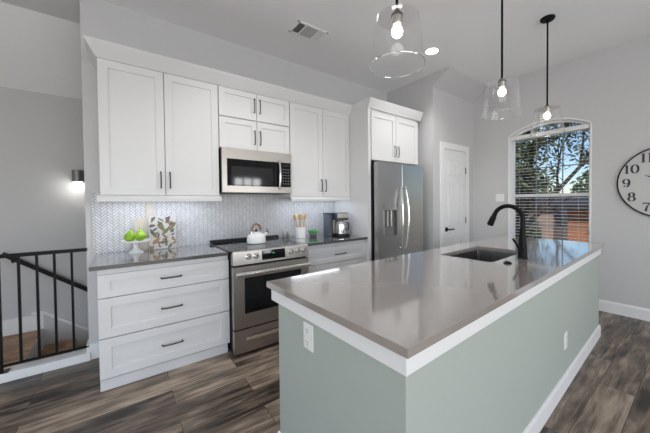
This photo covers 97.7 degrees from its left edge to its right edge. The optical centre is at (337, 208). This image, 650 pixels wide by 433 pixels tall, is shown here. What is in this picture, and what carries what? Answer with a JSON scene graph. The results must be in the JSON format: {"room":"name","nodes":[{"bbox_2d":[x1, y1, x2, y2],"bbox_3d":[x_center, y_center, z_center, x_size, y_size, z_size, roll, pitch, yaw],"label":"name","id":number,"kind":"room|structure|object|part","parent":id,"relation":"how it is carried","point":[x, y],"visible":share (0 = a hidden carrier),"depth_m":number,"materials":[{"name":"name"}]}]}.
{"room":"kitchen","nodes":[
{"label":"kitchen","id":0,"kind":"room"},
{"bbox_2d":[3,329,42,367],"bbox_3d":[-3.626,1.349,2.073,1.908,0.030,1.143,-1,1,-37],"label":"floor","id":1,"kind":"structure","parent":0,"point":[11,354],"depth_m":2.72,"materials":[{"name":"brown wood"}]},
{"bbox_2d":[0,86,87,326],"bbox_3d":[-1.882,1.226,4.172,7.226,5.300,0.100,-1,1,-37],"label":"wall","id":2,"kind":"structure","parent":0,"point":[42,209],"depth_m":3.08,"materials":[{"name":"grey paint"}]},
{"bbox_2d":[2,252,87,291],"bbox_3d":[-2.534,1.271,3.567,2.204,1.693,0.082,-1,1,-37],"label":"stair handrail","id":3,"kind":"object","parent":2,"relation":"attached to","point":[13,259],"visible":0.27,"depth_m":3.06,"materials":[{"name":"black metal"}]},
{"bbox_2d":[2,311,88,335],"bbox_3d":[-3.036,2.038,3.232,4.220,1.854,0.020,-1,1,-37],"label":"baseboard","id":4,"kind":"structure","parent":2,"relation":"attached to","point":[29,323],"depth_m":3.02,"materials":[{"name":"white wood"}]},
{"bbox_2d":[43,314,88,350],"bbox_3d":[-2.276,2.210,3.815,2.312,2.171,0.012,-1,1,-37],"label":"trim","id":5,"kind":"structure","parent":2,"relation":"attached to","point":[64,329],"depth_m":3.18,"materials":[{"name":"grey paint"}]},
{"bbox_2d":[72,170,84,182],"bbox_3d":[-2.942,-0.365,3.212,0.110,0.140,0.118,-1,1,-37],"label":"wall sconce","id":6,"kind":"object","parent":2,"relation":"attached to","point":[77,175],"visible":0.91,"depth_m":3.17,"materials":[{"name":"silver metal"}]},
{"bbox_2d":[37,340,72,359],"bbox_3d":[-2.222,2.053,3.212,1.678,1.140,1.008,-1,1,-37],"label":"floor","id":7,"kind":"structure","parent":0,"point":[65,345],"depth_m":3.05,"materials":[{"name":"brown wood"}]},
{"bbox_2d":[80,0,386,343],"bbox_3d":[-0.711,-0.094,3.622,3.758,3.537,0.120,-1,1,-37],"label":"wall","id":8,"kind":"structure","parent":0,"point":[99,19],"depth_m":2.74,"materials":[{"name":"grey paint"}]},
{"bbox_2d":[0,349,90,383],"bbox_3d":[-3.113,1.299,1.779,2.372,0.070,0.120,-1,1,-37],"label":"trim","id":9,"kind":"structure","parent":8,"relation":"attached to","point":[31,368],"depth_m":2.30,"materials":[{"name":"white"}]},
{"bbox_2d":[0,248,88,374],"bbox_3d":[-2.659,0.803,2.085,1.246,0.904,0.068,-1,1,-37],"label":"stair railing","id":10,"kind":"object","parent":9,"relation":"on","point":[54,252],"visible":1,"depth_m":2.27,"materials":[{"name":"black metal"}]},
{"bbox_3d":[-2.568,0.816,2.142,0.038,0.872,0.038,-1,1,-37],"label":"newel post","id":11,"kind":"part","parent":10,"relation":"part of","materials":[{"name":"black metal"}]},
{"bbox_3d":[-2.562,1.248,2.164,0.078,0.008,0.068,-1,1,-37],"label":"plate","id":12,"kind":"part","parent":10,"relation":"part of","materials":[{"name":"brown metal"}]},
{"bbox_3d":[-2.657,0.366,2.069,1.246,0.029,0.028,-1,1,-37],"label":"rail","id":13,"kind":"part","parent":10,"relation":"part of","materials":[{"name":"black metal"}]},
{"bbox_3d":[-2.649,1.203,2.085,1.246,0.018,0.018,-1,1,-37],"label":"rail","id":14,"kind":"part","parent":10,"relation":"part of","materials":[{"name":"black metal"}]},
{"bbox_2d":[22,329,72,363],"bbox_3d":[-2.327,1.948,3.131,1.441,1.294,1.008,-1,1,-37],"label":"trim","id":15,"kind":"structure","parent":8,"relation":"attached to","point":[33,352],"depth_m":2.79,"materials":[{"name":"white"}]},
{"bbox_2d":[86,339,98,358],"bbox_3d":[-2.159,1.244,2.541,0.124,0.133,0.152,-1,1,-37],"label":"baseboard","id":16,"kind":"structure","parent":8,"relation":"attached to","point":[93,348],"depth_m":2.47,"materials":[{"name":"white wood"}]},
{"bbox_2d":[97,58,221,201],"bbox_3d":[-1.612,-0.633,2.613,0.930,1.140,0.388,-1,1,-37],"label":"upper cabinet","id":17,"kind":"object","parent":8,"relation":"attached to","point":[158,131],"visible":1,"depth_m":2.45,"materials":[{"name":"white wood"}]},
{"bbox_3d":[-1.701,-0.645,2.360,0.440,1.068,0.020,-1,1,-37],"label":"door","id":18,"kind":"part","parent":17,"relation":"part of","materials":[{"name":"white wood"}]},
{"bbox_3d":[-1.609,-0.088,2.626,0.930,0.049,0.363,-1,1,-37],"label":"light rail","id":19,"kind":"part","parent":17,"relation":"part of","materials":[{"name":"white wood"}]},
{"bbox_3d":[-1.531,-0.247,2.459,0.011,0.150,0.036,-1,1,-37],"label":"handle","id":20,"kind":"part","parent":17,"relation":"part of","materials":[{"name":"brown metal"}]},
{"bbox_3d":[-1.343,-0.654,2.631,0.445,1.068,0.020,-1,1,-37],"label":"door","id":21,"kind":"part","parent":17,"relation":"part of","materials":[{"name":"white wood"}]},
{"bbox_2d":[83,35,422,121],"bbox_3d":[-0.464,-1.272,3.248,3.651,0.127,0.749,-1,1,-37],"label":"crown molding","id":22,"kind":"structure","parent":17,"relation":"attached to","point":[96,48],"depth_m":2.74,"materials":[{"name":"white wood"}]},
{"bbox_2d":[92,192,334,253],"bbox_3d":[-1.087,0.103,3.258,2.621,0.536,0.008,-1,1,-37],"label":"backsplash","id":23,"kind":"structure","parent":8,"relation":"attached to","point":[197,222],"depth_m":3.06,"materials":[{"name":"grey tile"}]},
{"bbox_2d":[217,86,288,126],"bbox_3d":[-0.950,-1.068,3.109,0.766,0.302,0.388,-1,1,-37],"label":"upper cabinet","id":24,"kind":"object","parent":8,"relation":"attached to","point":[232,103],"visible":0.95,"depth_m":2.95,"materials":[{"name":"white wood"}]},
{"bbox_3d":[-1.012,-1.056,2.877,0.376,0.280,0.020,-1,1,-37],"label":"door","id":25,"kind":"part","parent":24,"relation":"part of","materials":[{"name":"white wood"}]},
{"bbox_3d":[-0.708,-1.064,3.107,0.376,0.280,0.020,-1,1,-37],"label":"door","id":26,"kind":"part","parent":24,"relation":"part of","materials":[{"name":"white wood"}]},
{"bbox_2d":[218,116,288,153],"bbox_3d":[-0.947,-0.761,3.115,0.766,0.310,0.388,-1,1,-37],"label":"upper cabinet","id":27,"kind":"object","parent":8,"relation":"attached to","point":[232,132],"visible":0.79,"depth_m":2.96,"materials":[{"name":"white wood"}]},
{"bbox_3d":[-1.009,-0.755,2.882,0.376,0.299,0.020,-1,1,-37],"label":"door","id":28,"kind":"part","parent":27,"relation":"part of","materials":[{"name":"white wood"}]},
{"bbox_2d":[219,147,291,194],"bbox_3d":[-0.916,-0.381,3.084,0.747,0.444,0.459,-1,1,-37],"label":"microwave","id":29,"kind":"object","parent":27,"relation":"attached to","point":[241,171],"visible":1,"depth_m":2.92,"materials":[{"name":"silver metal"}]},
{"bbox_3d":[-0.858,-0.360,2.932,0.560,0.265,0.027,-1,1,-37],"label":"door glass","id":30,"kind":"part","parent":29,"relation":"part of","materials":[{"name":"black glass"}]},
{"bbox_3d":[-0.626,-0.361,3.056,0.024,0.328,0.063,-1,1,-37],"label":"handle","id":31,"kind":"part","parent":29,"relation":"part of","materials":[{"name":"silver metal"}]},
{"bbox_3d":[-0.584,-0.367,3.139,0.123,0.265,0.027,-1,1,-37],"label":"control panel","id":32,"kind":"part","parent":29,"relation":"part of","materials":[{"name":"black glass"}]},
{"bbox_3d":[-0.705,-0.762,3.112,0.376,0.299,0.020,-1,1,-37],"label":"door","id":33,"kind":"part","parent":27,"relation":"part of","materials":[{"name":"white wood"}]},
{"bbox_2d":[277,102,350,200],"bbox_3d":[-0.288,-0.665,3.615,0.880,1.140,0.388,-1,1,-37],"label":"upper cabinet","id":34,"kind":"object","parent":8,"relation":"attached to","point":[318,138],"visible":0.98,"depth_m":3.46,"materials":[{"name":"white wood"}]},
{"bbox_3d":[-0.369,-0.678,3.368,0.442,1.068,0.020,-1,1,-37],"label":"door","id":35,"kind":"part","parent":34,"relation":"part of","materials":[{"name":"white wood"}]},
{"bbox_3d":[-0.188,-0.119,3.501,0.880,0.049,0.042,-1,1,-37],"label":"light rail","id":36,"kind":"part","parent":34,"relation":"part of","materials":[{"name":"white wood"}]},
{"bbox_3d":[-0.020,-0.686,3.632,0.425,1.068,0.020,-1,1,-37],"label":"door","id":37,"kind":"part","parent":34,"relation":"part of","materials":[{"name":"white wood"}]},
{"bbox_2d":[370,109,417,165],"bbox_3d":[0.574,-0.930,4.045,0.936,0.630,0.738,-1,1,-37],"label":"upper cabinet","id":38,"kind":"object","parent":8,"relation":"attached to","point":[394,139],"visible":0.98,"depth_m":3.75,"materials":[{"name":"white wood"}]},
{"bbox_3d":[0.588,-0.909,3.650,0.446,0.596,0.020,-1,1,-37],"label":"door","id":39,"kind":"part","parent":38,"relation":"part of","materials":[{"name":"white wood"}]},
{"bbox_3d":[0.954,-0.918,3.926,0.461,0.596,0.020,-1,1,-37],"label":"door","id":40,"kind":"part","parent":38,"relation":"part of","materials":[{"name":"white wood"}]},
{"bbox_2d":[0,0,649,98],"bbox_3d":[0.505,-1.534,0.929,7.226,0.577,7.900,-1,1,-37],"label":"ceiling","id":41,"kind":"structure","parent":0,"point":[40,40],"depth_m":2.91,"materials":[{"name":"white paint"}]},
{"bbox_2d":[289,20,327,42],"bbox_3d":[-0.307,-1.850,2.979,0.354,0.011,0.215,-1,1,-37],"label":"ceiling vent","id":42,"kind":"object","parent":41,"relation":"in","point":[300,28],"visible":1,"depth_m":2.97,"materials":[{"name":"white metal"}]},
{"bbox_2d":[370,0,425,75],"bbox_3d":[0.305,-1.285,1.470,0.287,1.091,0.287,-1,1,-37],"label":"pendant light","id":43,"kind":"object","parent":41,"relation":"hanging from","point":[396,16],"visible":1,"depth_m":1.46,"materials":[{"name":"clear glass"}]},
{"bbox_2d":[392,13,401,26],"bbox_3d":[0.308,-0.975,1.476,0.054,0.042,0.054,-1,1,-37],"label":"socket","id":44,"kind":"object","parent":43,"relation":"attached to","point":[396,17],"depth_m":1.46,"materials":[{"name":"silver metal"}]},
{"bbox_3d":[0.308,-0.922,1.477,0.060,0.068,0.060,-1,1,-37],"label":"bulb","id":45,"kind":"part","parent":43,"relation":"part of","materials":[{"name":"white glass"}]},
{"bbox_2d":[424,47,439,55],"bbox_3d":[1.122,-1.873,3.386,0.190,0.006,0.190,-1,1,-37],"label":"recessed light","id":46,"kind":"object","parent":41,"relation":"in","point":[430,51],"visible":0.99,"depth_m":3.39,"materials":[{"name":"white"}]},
{"bbox_2d":[481,0,523,120],"bbox_3d":[1.275,-1.290,2.205,0.287,1.129,0.287,-1,1,-37],"label":"pendant light","id":47,"kind":"object","parent":41,"relation":"hanging from","point":[502,82],"visible":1,"depth_m":2.20,"materials":[{"name":"clear glass"}]},
{"bbox_2d":[498,81,505,88],"bbox_3d":[1.278,-0.961,2.211,0.054,0.042,0.054,-1,1,-37],"label":"socket","id":48,"kind":"object","parent":47,"relation":"attached to","point":[501,84],"depth_m":2.19,"materials":[{"name":"silver metal"}]},
{"bbox_3d":[1.274,-1.412,2.202,0.015,0.825,0.015,0,1,38],"label":"rod","id":49,"kind":"part","parent":47,"relation":"part of","materials":[{"name":"black metal"}]},
{"bbox_3d":[1.279,-0.908,2.212,0.060,0.068,0.060,-1,1,-37],"label":"bulb","id":50,"kind":"part","parent":47,"relation":"part of","materials":[{"name":"white glass"}]},
{"bbox_2d":[530,14,565,136],"bbox_3d":[2.072,-1.306,2.808,0.287,1.136,0.287,-1,1,-37],"label":"pendant light","id":51,"kind":"object","parent":41,"relation":"hanging from","point":[548,18],"visible":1,"depth_m":2.80,"materials":[{"name":"black metal"}]},
{"bbox_3d":[2.076,-0.920,2.816,0.060,0.068,0.060,-1,1,-37],"label":"bulb","id":52,"kind":"part","parent":51,"relation":"part of","materials":[{"name":"white glass"}]},
{"bbox_2d":[544,107,550,112],"bbox_3d":[2.075,-0.973,2.814,0.054,0.042,0.054,-1,1,-37],"label":"socket","id":53,"kind":"object","parent":51,"relation":"attached to","point":[546,109],"depth_m":2.80,"materials":[{"name":"silver metal"}]},
{"bbox_3d":[2.071,-1.428,2.806,0.015,0.832,0.015,-1,1,-22],"label":"rod","id":54,"kind":"part","parent":51,"relation":"part of","materials":[{"name":"black metal"}]},
{"bbox_2d":[0,311,649,432],"bbox_3d":[0.878,1.319,0.528,7.226,0.001,6.757,-1,1,-37],"label":"floor","id":55,"kind":"structure","parent":0,"point":[227,392],"depth_m":1.96,"materials":[{"name":"brown wood"}]},
{"bbox_2d":[97,256,229,391],"bbox_3d":[-1.514,0.862,2.515,0.895,0.884,0.688,-1,1,-37],"label":"base cabinet","id":56,"kind":"object","parent":55,"relation":"on","point":[154,319],"visible":0.98,"depth_m":2.23,"materials":[{"name":"white wood"}]},
{"bbox_2d":[89,244,227,271],"bbox_3d":[-1.540,0.406,2.493,0.928,0.030,0.682,-1,1,-37],"label":"countertop","id":57,"kind":"structure","parent":56,"relation":"on","point":[112,260],"depth_m":2.34,"materials":[{"name":"grey stone"}]},
{"bbox_2d":[120,238,150,253],"bbox_3d":[-1.791,0.336,2.518,0.224,0.114,0.224,-1,1,-37],"label":"cake stand","id":58,"kind":"object","parent":57,"relation":"on","point":[135,250],"visible":0.92,"depth_m":2.48,"materials":[{"name":"white ceramic"}]},
{"bbox_2d":[124,228,134,240],"bbox_3d":[-1.819,0.232,2.483,0.085,0.114,0.085,-1,1,-37],"label":"pear","id":59,"kind":"object","parent":58,"relation":"on","point":[129,236],"visible":0.9,"depth_m":2.46,"materials":[{"name":"green food"}]},
{"bbox_3d":[-1.791,0.291,2.517,0.224,0.024,0.224,-1,1,-37],"label":"plate","id":60,"kind":"part","parent":58,"relation":"part of","materials":[{"name":"white ceramic"}]},
{"bbox_2d":[135,232,146,240],"bbox_3d":[-1.716,0.246,2.487,0.104,0.076,0.076,-1,1,-37],"label":"pear","id":61,"kind":"object","parent":58,"relation":"on","point":[139,236],"visible":1,"depth_m":2.46,"materials":[{"name":"green food"}]},
{"bbox_2d":[134,203,152,249],"bbox_3d":[-1.787,0.170,2.698,0.244,0.438,0.038,-1,1,-37],"label":"cutting board","id":62,"kind":"object","parent":57,"relation":"on","point":[142,223],"visible":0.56,"depth_m":2.67,"materials":[{"name":"white stone"}]},
{"bbox_2d":[148,216,176,249],"bbox_3d":[-1.679,0.230,2.723,0.226,0.315,0.040,-1,1,-37],"label":"print","id":63,"kind":"object","parent":57,"relation":"on","point":[161,229],"visible":1,"depth_m":2.71,"materials":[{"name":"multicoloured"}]},
{"bbox_3d":[-1.336,0.547,2.271,0.895,0.164,0.020,-1,1,-37],"label":"drawer","id":64,"kind":"part","parent":56,"relation":"part of","materials":[{"name":"white wood"}]},
{"bbox_3d":[-1.334,0.778,2.276,0.895,0.283,0.020,-1,1,-37],"label":"drawer","id":65,"kind":"part","parent":56,"relation":"part of","materials":[{"name":"white wood"}]},
{"bbox_3d":[-1.331,1.069,2.281,0.895,0.285,0.020,-1,1,-37],"label":"drawer","id":66,"kind":"part","parent":56,"relation":"part of","materials":[{"name":"white wood"}]},
{"bbox_3d":[-1.318,0.544,2.251,0.151,0.011,0.036,-1,1,-37],"label":"handle","id":67,"kind":"part","parent":56,"relation":"part of","materials":[{"name":"brown metal"}]},
{"bbox_3d":[-1.316,0.782,2.256,0.151,0.011,0.036,-1,1,-37],"label":"handle","id":68,"kind":"part","parent":56,"relation":"part of","materials":[{"name":"brown metal"}]},
{"bbox_3d":[-1.313,1.075,2.261,0.151,0.011,0.036,-1,1,-37],"label":"handle","id":69,"kind":"part","parent":56,"relation":"part of","materials":[{"name":"brown metal"}]},
{"bbox_2d":[210,235,310,355],"bbox_3d":[-0.808,0.813,2.951,0.776,0.952,0.826,-1,1,-37],"label":"stove","id":70,"kind":"object","parent":55,"relation":"on","point":[253,314],"visible":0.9,"depth_m":2.59,"materials":[{"name":"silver metal"}]},
{"bbox_3d":[-0.607,1.167,2.698,0.752,0.206,0.046,-1,1,-37],"label":"storage drawer","id":71,"kind":"part","parent":70,"relation":"part of","materials":[{"name":"silver metal"}]},
{"bbox_2d":[247,223,268,243],"bbox_3d":[-0.858,0.259,2.992,0.194,0.211,0.196,0,1,18],"label":"kettle","id":72,"kind":"object","parent":70,"relation":"on","point":[256,237],"visible":0.99,"depth_m":2.93,"materials":[{"name":"white metal"}]},
{"bbox_3d":[-0.859,0.195,2.989,0.022,0.084,0.145,0,1,34],"label":"handle","id":73,"kind":"part","parent":72,"relation":"part of","materials":[{"name":"brown wood"}]},
{"bbox_2d":[211,238,306,252],"bbox_3d":[-0.827,0.369,2.962,0.776,0.008,0.686,-1,1,-37],"label":"cooktop","id":74,"kind":"object","parent":70,"relation":"in","point":[240,245],"depth_m":2.85,"materials":[{"name":"black glass"}]},
{"bbox_3d":[-0.584,1.142,2.666,0.553,0.031,0.036,-1,1,-37],"label":"handle","id":75,"kind":"part","parent":70,"relation":"part of","materials":[{"name":"silver metal"}]},
{"bbox_3d":[-0.616,0.429,2.686,0.752,0.119,0.060,-1,1,-37],"label":"control panel","id":76,"kind":"part","parent":70,"relation":"part of","materials":[{"name":"silver metal"}]},
{"bbox_3d":[-0.611,0.779,2.690,0.752,0.545,0.046,-1,1,-37],"label":"oven door","id":77,"kind":"part","parent":70,"relation":"part of","materials":[{"name":"silver metal"}]},
{"bbox_3d":[-0.581,0.566,2.643,0.728,0.044,0.066,-1,1,-37],"label":"handle","id":78,"kind":"part","parent":70,"relation":"part of","materials":[{"name":"silver metal"}]},
{"bbox_2d":[306,240,365,272],"bbox_3d":[-0.189,0.830,3.518,0.897,0.884,0.688,-1,1,-37],"label":"base cabinet","id":79,"kind":"object","parent":55,"relation":"on","point":[334,255],"visible":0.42,"depth_m":3.26,"materials":[{"name":"white wood"}]},
{"bbox_2d":[280,234,367,245],"bbox_3d":[-0.196,0.373,3.510,0.901,0.030,0.682,-1,1,-37],"label":"countertop","id":80,"kind":"structure","parent":79,"relation":"on","point":[320,239],"depth_m":3.35,"materials":[{"name":"grey stone"}]},
{"bbox_2d":[295,227,305,237],"bbox_3d":[-0.457,0.294,3.477,0.129,0.134,0.129,-1,1,-37],"label":"utensil crock","id":81,"kind":"object","parent":80,"relation":"on","point":[300,232],"visible":0.98,"depth_m":3.42,"materials":[{"name":"white ceramic"}]},
{"bbox_2d":[307,229,317,236],"bbox_3d":[-0.312,0.303,3.613,0.143,0.108,0.141,-1,1,-37],"label":"potted succulent","id":82,"kind":"object","parent":80,"relation":"on","point":[313,233],"visible":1,"depth_m":3.57,"materials":[{"name":"green plant"}]},
{"bbox_2d":[323,212,349,236],"bbox_3d":[-0.021,0.204,3.664,0.250,0.298,0.284,-1,1,-29],"label":"coffee maker","id":83,"kind":"object","parent":80,"relation":"on","point":[334,224],"visible":1,"depth_m":3.60,"materials":[{"name":"black plastic"}]},
{"bbox_3d":[-0.129,0.212,3.672,0.064,0.285,0.150,-1,1,-29],"label":"water tank","id":84,"kind":"part","parent":83,"relation":"part of","materials":[{"name":"grey plastic"}]},
{"bbox_3d":[0.008,0.235,3.695,0.157,0.174,0.008,-1,1,-29],"label":"plate","id":85,"kind":"part","parent":83,"relation":"part of","materials":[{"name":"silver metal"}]},
{"bbox_3d":[-0.169,0.903,3.159,0.492,0.559,0.020,-1,1,-37],"label":"door","id":86,"kind":"part","parent":79,"relation":"part of","materials":[{"name":"white wood"}]},
{"bbox_3d":[0.190,0.894,3.431,0.402,0.559,0.020,-1,1,-37],"label":"door","id":87,"kind":"part","parent":79,"relation":"part of","materials":[{"name":"white wood"}]},
{"bbox_2d":[335,108,370,261],"bbox_3d":[0.183,0.014,3.782,0.040,2.498,0.704,-1,1,-37],"label":"end panel","id":88,"kind":"object","parent":55,"relation":"on","point":[358,208],"visible":0.36,"depth_m":3.60,"materials":[{"name":"white wood"}]},
{"bbox_2d":[371,161,423,260],"bbox_3d":[0.634,0.337,3.988,0.894,1.835,0.868,-1,1,-37],"label":"refrigerator","id":89,"kind":"object","parent":55,"relation":"on","point":[397,229],"visible":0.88,"depth_m":3.62,"materials":[{"name":"silver metal"}]},
{"bbox_3d":[0.643,0.302,3.591,0.431,1.750,0.068,-1,1,-37],"label":"door","id":90,"kind":"part","parent":89,"relation":"part of","materials":[{"name":"metal"}]},
{"bbox_3d":[0.822,0.119,3.637,0.036,0.819,0.090,-1,1,-22],"label":"handle","id":91,"kind":"part","parent":89,"relation":"part of","materials":[{"name":"silver metal"}]},
{"bbox_3d":[0.895,0.118,3.692,0.090,0.819,0.036,0,1,37],"label":"handle","id":92,"kind":"part","parent":89,"relation":"part of","materials":[{"name":"silver metal"}]},
{"bbox_3d":[1.002,0.293,3.863,0.455,1.750,0.068,-1,1,-37],"label":"door","id":93,"kind":"part","parent":89,"relation":"part of","materials":[{"name":"metal"}]},
{"bbox_2d":[271,249,600,432],"bbox_3d":[1.119,0.843,2.181,3.082,0.884,0.906,-1,1,-39],"label":"kitchen island","id":94,"kind":"object","parent":55,"relation":"on","point":[507,370],"visible":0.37,"depth_m":1.27,"materials":[{"name":"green paint"}]},
{"bbox_2d":[303,321,313,352],"bbox_3d":[-0.135,0.582,1.290,0.010,0.120,0.076,-1,1,-39],"label":"wall outlet","id":95,"kind":"object","parent":94,"relation":"attached to","point":[307,328],"visible":1,"depth_m":1.28,"materials":[{"name":"white plastic"}]},
{"bbox_2d":[305,327,309,334],"bbox_3d":[-0.137,0.555,1.288,0.004,0.029,0.034,-1,1,-39],"label":"socket","id":96,"kind":"object","parent":95,"relation":"attached to","point":[307,329],"depth_m":1.29,"materials":[{"name":"grey plastic"}]},
{"bbox_2d":[266,236,604,358],"bbox_3d":[1.119,0.386,2.171,3.125,0.030,0.937,-1,1,-39],"label":"island countertop","id":97,"kind":"structure","parent":94,"relation":"on","point":[406,304],"depth_m":1.42,"materials":[{"name":"beige stone"}]},
{"bbox_2d":[452,249,515,261],"bbox_3d":[1.201,0.498,2.338,0.700,0.198,0.440,-1,1,-39],"label":"sink","id":98,"kind":"object","parent":97,"relation":"in","point":[481,255],"visible":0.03,"depth_m":2.60,"materials":[{"name":"metal"}]},
{"bbox_2d":[487,204,527,258],"bbox_3d":[1.269,0.168,2.160,0.138,0.404,0.285,-1,1,-39],"label":"faucet","id":99,"kind":"object","parent":97,"relation":"on","point":[522,245],"visible":1,"depth_m":2.09,"materials":[{"name":"black metal"}]},
{"bbox_3d":[1.304,0.065,2.170,0.036,0.199,0.228,-1,1,-39],"label":"spout","id":100,"kind":"part","parent":99,"relation":"part of","materials":[{"name":"black metal"}]},
{"bbox_3d":[1.314,0.271,2.066,0.093,0.110,0.041,-1,1,-24],"label":"lever","id":101,"kind":"part","parent":99,"relation":"part of","materials":[{"name":"black metal"}]},
{"bbox_3d":[1.137,1.232,2.171,3.082,0.106,0.861,-1,1,-39],"label":"baseboard","id":102,"kind":"part","parent":94,"relation":"part of","materials":[{"name":"white wood"}]},
{"bbox_2d":[564,331,567,349],"bbox_3d":[1.629,0.943,2.029,0.076,0.120,0.009,-1,1,-39],"label":"wall outlet","id":103,"kind":"object","parent":94,"relation":"attached to","point":[566,332],"visible":1,"depth_m":2.02,"materials":[{"name":"white plastic"}]},
{"bbox_2d":[387,74,472,250],"bbox_3d":[1.526,-0.337,4.690,1.106,3.137,0.872,-1,1,-37],"label":"wall","id":104,"kind":"structure","parent":0,"point":[446,117],"depth_m":4.13,"materials":[{"name":"grey paint"}]},
{"bbox_2d":[440,141,468,247],"bbox_3d":[1.798,0.130,4.342,0.784,2.213,0.020,-1,1,-37],"label":"trim","id":105,"kind":"structure","parent":104,"relation":"attached to","point":[443,145],"depth_m":4.15,"materials":[{"name":"white wood"}]},
{"bbox_2d":[444,149,465,246],"bbox_3d":[1.818,0.177,4.326,0.602,2.098,0.069,-1,1,-37],"label":"door","id":106,"kind":"structure","parent":104,"relation":"in","point":[454,161],"depth_m":4.33,"materials":[{"name":"white wood"}]},
{"bbox_3d":[1.800,0.141,4.338,0.330,1.680,0.009,-1,1,-37],"label":"panel","id":107,"kind":"part","parent":106,"relation":"part of","materials":[{"name":"white wood"}]},
{"bbox_3d":[1.801,0.141,4.337,0.400,1.750,0.010,-1,1,-37],"label":"panel moulding","id":108,"kind":"part","parent":106,"relation":"part of","materials":[{"name":"white wood"}]},
{"bbox_2d":[433,67,487,102],"bbox_3d":[1.849,-1.806,4.216,1.106,0.187,0.244,-1,1,-37],"label":"ceiling","id":109,"kind":"structure","parent":0,"point":[449,80],"depth_m":4.14,"materials":[{"name":"grey paint"}]},
{"bbox_2d":[473,35,649,308],"bbox_3d":[3.800,-0.221,2.722,0.140,3.337,6.757,-1,1,-37],"label":"wall","id":110,"kind":"structure","parent":0,"point":[609,88],"depth_m":3.43,"materials":[{"name":"grey paint"}]},
{"bbox_2d":[496,194,503,201],"bbox_3d":[2.480,-0.163,4.345,0.010,0.120,0.120,-1,1,-37],"label":"light switch","id":111,"kind":"object","parent":110,"relation":"attached to","point":[499,197],"visible":1,"depth_m":4.34,"materials":[{"name":"white plastic"}]},
{"bbox_2d":[508,118,591,241],"bbox_3d":[2.880,-0.254,3.899,0.155,1.906,0.975,-1,1,-37],"label":"window","id":112,"kind":"structure","parent":110,"relation":"in","point":[511,144],"depth_m":3.99,"materials":[{"name":"white"}]},
{"bbox_2d":[511,123,589,239],"bbox_3d":[2.870,-0.197,3.893,0.054,1.718,0.891,-1,1,-37],"label":"window blind","id":113,"kind":"object","parent":112,"relation":"attached to","point":[584,126],"visible":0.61,"depth_m":3.83,"materials":[{"name":"white"}]},
{"bbox_3d":[2.871,-0.196,3.893,0.002,1.620,0.677,-1,1,-37],"label":"ladder cord","id":114,"kind":"part","parent":113,"relation":"part of","materials":[{"name":"white fabric"}]},
{"bbox_3d":[2.918,-0.183,3.929,0.060,0.042,0.915,-1,1,-37],"label":"meeting rail","id":115,"kind":"part","parent":112,"relation":"part of","materials":[{"name":"white"}]},
{"bbox_2d":[599,299,649,321],"bbox_3d":[4.014,1.187,2.355,0.016,0.133,5.885,-1,1,-37],"label":"baseboard","id":116,"kind":"structure","parent":110,"relation":"attached to","point":[640,313],"depth_m":3.27,"materials":[{"name":"white wood"}]},
{"bbox_2d":[617,148,649,215],"bbox_3d":[3.486,-0.284,2.994,0.031,0.786,0.786,-1,1,-37],"label":"wall clock","id":117,"kind":"object","parent":110,"relation":"attached to","point":[633,179],"visible":1,"depth_m":3.17,"materials":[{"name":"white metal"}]},
{"label":"outside","id":118,"kind":"structure","parent":0,"visible":0},
{"label":"lawn","id":119,"kind":"structure","parent":118,"visible":0},
{"bbox_2d":[515,164,551,211],"bbox_3d":[8.173,0.589,15.012,5.661,6.582,4.748,0,1,37],"label":"tree","id":120,"kind":"object","parent":119,"relation":"on","point":[539,184],"visible":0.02,"depth_m":13.72,"materials":[{"name":"green plant"}]},
{"bbox_2d":[526,216,541,237],"bbox_3d":[8.309,2.123,12.289,1.076,3.590,1.124,0,1,31],"label":"shrub","id":121,"kind":"object","parent":119,"relation":"on","point":[530,230],"visible":0.09,"depth_m":12.08,"materials":[{"name":"green plant"}]},
{"bbox_2d":[515,196,573,240],"bbox_3d":[12.341,1.359,21.028,5.800,4.700,8.000,-1,1,-37],"label":"house","id":122,"kind":"structure","parent":119,"relation":"on","point":[551,210],"depth_m":17.00,"materials":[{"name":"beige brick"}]},
{"bbox_2d":[531,173,559,193],"bbox_3d":[17.930,-0.269,27.696,6.542,7.825,6.609,-1,1,-37],"label":"evergreen tree","id":123,"kind":"object","parent":119,"relation":"on","point":[553,186],"visible":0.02,"depth_m":26.03,"materials":[{"name":"green plant"}]},
{"bbox_2d":[515,123,588,236],"bbox_3d":[5.015,-0.136,7.674,7.706,8.377,4.948,0,1,20],"label":"tree","id":124,"kind":"object","parent":119,"relation":"on","point":[528,157],"visible":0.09,"depth_m":7.46,"materials":[{"name":"green plant"}]},
{"bbox_2d":[557,196,588,241],"bbox_3d":[15.829,1.576,10.626,7.000,4.600,10.600,-1,1,-37],"label":"house","id":125,"kind":"structure","parent":119,"relation":"on","point":[576,199],"depth_m":12.55,"materials":[{"name":"orange brick"}]},
{"bbox_2d":[570,169,588,192],"bbox_3d":[19.666,0.107,20.421,5.343,7.261,5.435,-1,1,-37],"label":"evergreen tree","id":126,"kind":"object","parent":119,"relation":"on","point":[582,190],"visible":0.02,"depth_m":21.07,"materials":[{"name":"green plant"}]}
]}

